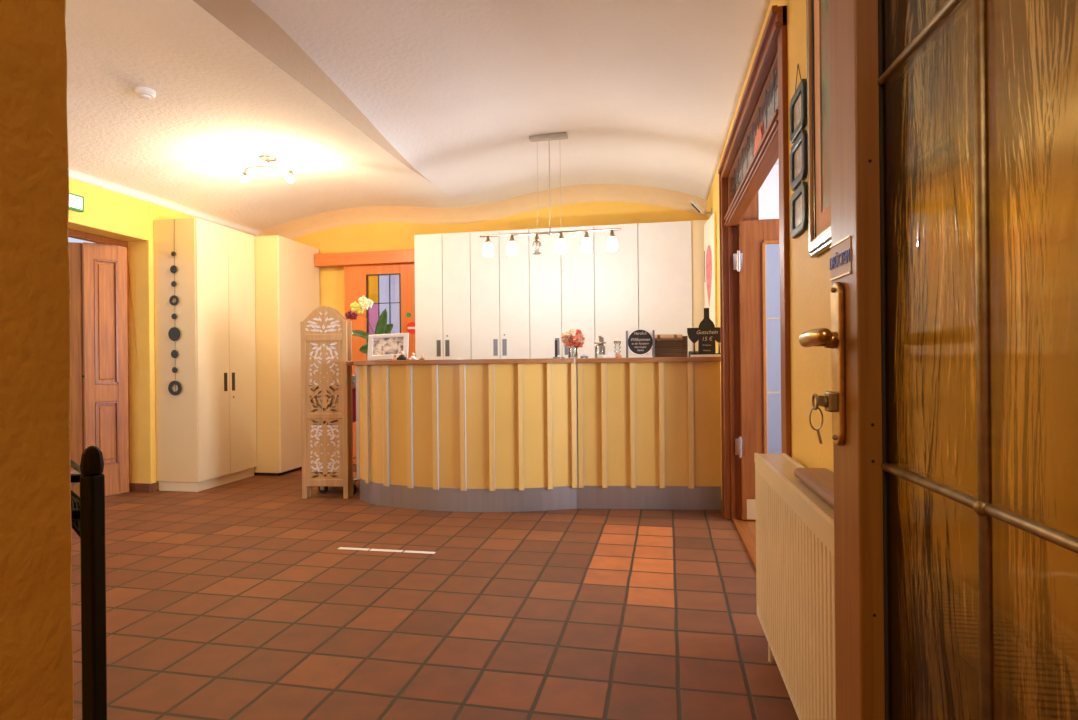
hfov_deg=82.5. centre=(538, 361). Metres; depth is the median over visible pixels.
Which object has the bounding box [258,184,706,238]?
trim
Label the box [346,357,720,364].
countertop
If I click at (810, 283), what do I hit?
wall
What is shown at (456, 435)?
reception counter
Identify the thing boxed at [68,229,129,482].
trim
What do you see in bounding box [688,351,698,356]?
carton
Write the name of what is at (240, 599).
floor
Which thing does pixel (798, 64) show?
cord
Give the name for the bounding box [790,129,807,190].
picture frame
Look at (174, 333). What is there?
garland
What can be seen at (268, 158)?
ceiling spotlight
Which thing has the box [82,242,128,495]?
door
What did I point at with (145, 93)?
smoke detector
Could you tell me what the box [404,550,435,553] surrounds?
strip
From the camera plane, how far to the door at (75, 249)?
5.10 m
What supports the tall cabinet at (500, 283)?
on the floor
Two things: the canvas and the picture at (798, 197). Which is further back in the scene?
the canvas
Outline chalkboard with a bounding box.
[687,308,720,356]
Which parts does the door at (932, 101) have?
handle, lock plate, glass pane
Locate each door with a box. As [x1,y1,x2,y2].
[68,242,83,496]
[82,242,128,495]
[314,249,415,464]
[733,219,781,520]
[799,0,1077,719]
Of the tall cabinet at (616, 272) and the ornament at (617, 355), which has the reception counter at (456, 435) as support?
the ornament at (617, 355)
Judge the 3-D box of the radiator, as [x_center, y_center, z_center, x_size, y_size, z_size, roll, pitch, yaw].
[0.712,0.717,1.408,0.142,0.752,1.790,-1,0,11]
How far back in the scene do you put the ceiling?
3.89 m
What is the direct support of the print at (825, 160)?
attached to the framed picture at (817, 11)
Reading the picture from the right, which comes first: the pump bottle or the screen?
the pump bottle
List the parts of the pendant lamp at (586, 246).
lamp shade, lamp shade, lamp shade, lamp shade, lamp shade, lamp shade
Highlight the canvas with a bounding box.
[704,212,716,326]
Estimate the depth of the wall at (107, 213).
5.37 m
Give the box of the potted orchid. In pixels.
[345,295,392,353]
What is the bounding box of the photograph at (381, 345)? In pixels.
[373,337,403,354]
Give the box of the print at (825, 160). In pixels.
[820,0,830,211]
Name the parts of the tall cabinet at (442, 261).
door, handle, handle, door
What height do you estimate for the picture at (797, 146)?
0.104 m
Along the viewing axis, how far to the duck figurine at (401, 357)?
4.87 m
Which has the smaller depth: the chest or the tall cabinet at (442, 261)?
the chest
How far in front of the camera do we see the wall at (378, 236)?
6.54 m
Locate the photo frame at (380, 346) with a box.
[367,333,408,360]
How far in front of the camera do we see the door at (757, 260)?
4.16 m
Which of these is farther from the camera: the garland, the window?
the window
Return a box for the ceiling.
[65,0,769,235]
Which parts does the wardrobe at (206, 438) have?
door, handle, handle, door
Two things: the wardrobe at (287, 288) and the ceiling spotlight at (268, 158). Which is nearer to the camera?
the ceiling spotlight at (268, 158)
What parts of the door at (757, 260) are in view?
kick plate, glass pane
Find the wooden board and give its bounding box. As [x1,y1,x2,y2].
[794,468,833,507]
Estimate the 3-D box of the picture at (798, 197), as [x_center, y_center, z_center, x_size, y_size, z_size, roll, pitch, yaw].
[0.903,-0.522,2.128,0.004,0.104,0.152,-1,0,11]
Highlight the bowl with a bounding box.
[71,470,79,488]
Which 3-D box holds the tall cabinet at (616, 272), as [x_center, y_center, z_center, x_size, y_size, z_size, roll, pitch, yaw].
[0.770,-0.095,5.963,0.405,2.375,0.492,-1,0,11]
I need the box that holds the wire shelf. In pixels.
[70,459,81,536]
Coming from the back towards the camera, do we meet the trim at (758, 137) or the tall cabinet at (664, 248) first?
the tall cabinet at (664, 248)
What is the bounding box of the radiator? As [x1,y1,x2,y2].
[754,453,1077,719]
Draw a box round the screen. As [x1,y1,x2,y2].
[300,306,352,498]
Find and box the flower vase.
[561,328,584,357]
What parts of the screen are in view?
carved panel, carved panel, carved panel, carved panel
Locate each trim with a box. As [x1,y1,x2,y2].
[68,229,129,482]
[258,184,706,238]
[718,5,790,567]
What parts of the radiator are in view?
panel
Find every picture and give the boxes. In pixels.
[794,94,800,130]
[794,143,801,177]
[795,194,801,227]
[806,0,830,257]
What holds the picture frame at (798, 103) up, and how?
attached to the wall at (810, 283)
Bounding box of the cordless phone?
[553,340,564,357]
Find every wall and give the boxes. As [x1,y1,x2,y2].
[0,0,73,719]
[68,178,254,489]
[291,202,705,423]
[706,0,1077,661]
[758,164,778,219]
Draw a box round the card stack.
[603,352,614,357]
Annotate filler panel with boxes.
[692,220,707,350]
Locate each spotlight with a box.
[241,154,293,182]
[691,199,712,215]
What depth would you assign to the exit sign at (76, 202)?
4.66 m
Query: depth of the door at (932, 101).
0.70 m
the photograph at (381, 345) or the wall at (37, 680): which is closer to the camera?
the wall at (37, 680)
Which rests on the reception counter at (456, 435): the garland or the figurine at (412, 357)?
the figurine at (412, 357)
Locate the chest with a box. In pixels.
[652,334,687,356]
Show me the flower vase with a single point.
(578, 342)
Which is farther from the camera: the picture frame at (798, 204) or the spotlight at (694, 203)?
the spotlight at (694, 203)
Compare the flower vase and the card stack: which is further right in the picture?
the card stack
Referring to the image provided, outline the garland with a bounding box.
[168,239,181,394]
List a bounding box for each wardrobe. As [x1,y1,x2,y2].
[154,218,256,491]
[254,235,319,475]
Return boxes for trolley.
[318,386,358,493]
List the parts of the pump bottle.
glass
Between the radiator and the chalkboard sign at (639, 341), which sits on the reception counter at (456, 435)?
the chalkboard sign at (639, 341)
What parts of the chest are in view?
lid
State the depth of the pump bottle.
4.79 m
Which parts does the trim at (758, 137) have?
head casing, transom frame, transom glass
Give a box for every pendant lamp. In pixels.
[480,227,620,256]
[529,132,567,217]
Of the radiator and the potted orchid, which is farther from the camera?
the potted orchid
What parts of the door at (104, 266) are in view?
panel, moulding, panel, moulding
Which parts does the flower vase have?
glass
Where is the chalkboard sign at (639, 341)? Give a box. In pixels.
[626,329,654,357]
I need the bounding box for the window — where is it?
[368,275,399,334]
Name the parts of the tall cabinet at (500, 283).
door, handle, handle, door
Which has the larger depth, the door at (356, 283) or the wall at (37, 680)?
the door at (356, 283)
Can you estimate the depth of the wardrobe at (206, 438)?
5.41 m
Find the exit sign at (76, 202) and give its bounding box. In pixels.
[69,193,83,211]
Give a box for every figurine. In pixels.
[397,351,406,359]
[409,353,416,359]
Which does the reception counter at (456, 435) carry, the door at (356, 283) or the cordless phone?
the cordless phone
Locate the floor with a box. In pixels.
[71,464,798,719]
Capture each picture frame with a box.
[789,79,806,142]
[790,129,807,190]
[790,180,807,238]
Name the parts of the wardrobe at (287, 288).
door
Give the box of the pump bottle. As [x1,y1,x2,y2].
[594,336,605,357]
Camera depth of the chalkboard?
4.56 m
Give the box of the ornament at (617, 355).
[614,339,621,357]
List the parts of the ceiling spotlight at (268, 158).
bulb, curved arm, bulb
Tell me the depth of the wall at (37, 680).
0.60 m
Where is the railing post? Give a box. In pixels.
[70,446,106,719]
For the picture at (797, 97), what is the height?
0.104 m
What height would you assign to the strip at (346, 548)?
0.002 m
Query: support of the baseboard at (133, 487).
attached to the wall at (107, 213)
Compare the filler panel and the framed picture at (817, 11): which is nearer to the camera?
the framed picture at (817, 11)
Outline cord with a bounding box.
[795,64,800,90]
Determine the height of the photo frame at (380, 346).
0.224 m
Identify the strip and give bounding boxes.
[338,547,368,550]
[369,549,403,551]
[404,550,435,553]
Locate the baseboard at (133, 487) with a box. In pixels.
[129,483,156,492]
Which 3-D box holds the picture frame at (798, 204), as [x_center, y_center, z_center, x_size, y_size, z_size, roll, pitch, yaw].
[0.900,-0.530,2.128,0.016,0.176,0.216,-1,0,11]
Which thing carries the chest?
on the reception counter at (456, 435)
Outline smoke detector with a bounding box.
[135,87,155,99]
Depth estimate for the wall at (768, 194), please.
5.84 m
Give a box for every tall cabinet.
[414,232,470,359]
[470,229,529,358]
[529,226,594,358]
[594,224,638,357]
[638,221,692,355]
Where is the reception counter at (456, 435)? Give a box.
[346,357,721,511]
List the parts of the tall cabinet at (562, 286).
door, handle, handle, door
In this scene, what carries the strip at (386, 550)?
on the floor
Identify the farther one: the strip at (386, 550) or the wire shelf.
the strip at (386, 550)
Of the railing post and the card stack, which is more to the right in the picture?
the card stack
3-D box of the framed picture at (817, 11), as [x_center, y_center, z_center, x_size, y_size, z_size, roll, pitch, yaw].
[0.762,-0.863,1.446,0.027,1.070,1.010,-1,0,11]
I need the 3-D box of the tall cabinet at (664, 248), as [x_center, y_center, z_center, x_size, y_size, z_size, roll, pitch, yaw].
[1.209,-0.100,5.879,0.483,2.375,0.492,-1,0,11]
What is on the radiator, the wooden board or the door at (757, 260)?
the wooden board
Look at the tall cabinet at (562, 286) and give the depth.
5.83 m
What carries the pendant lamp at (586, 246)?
hanging from the ceiling

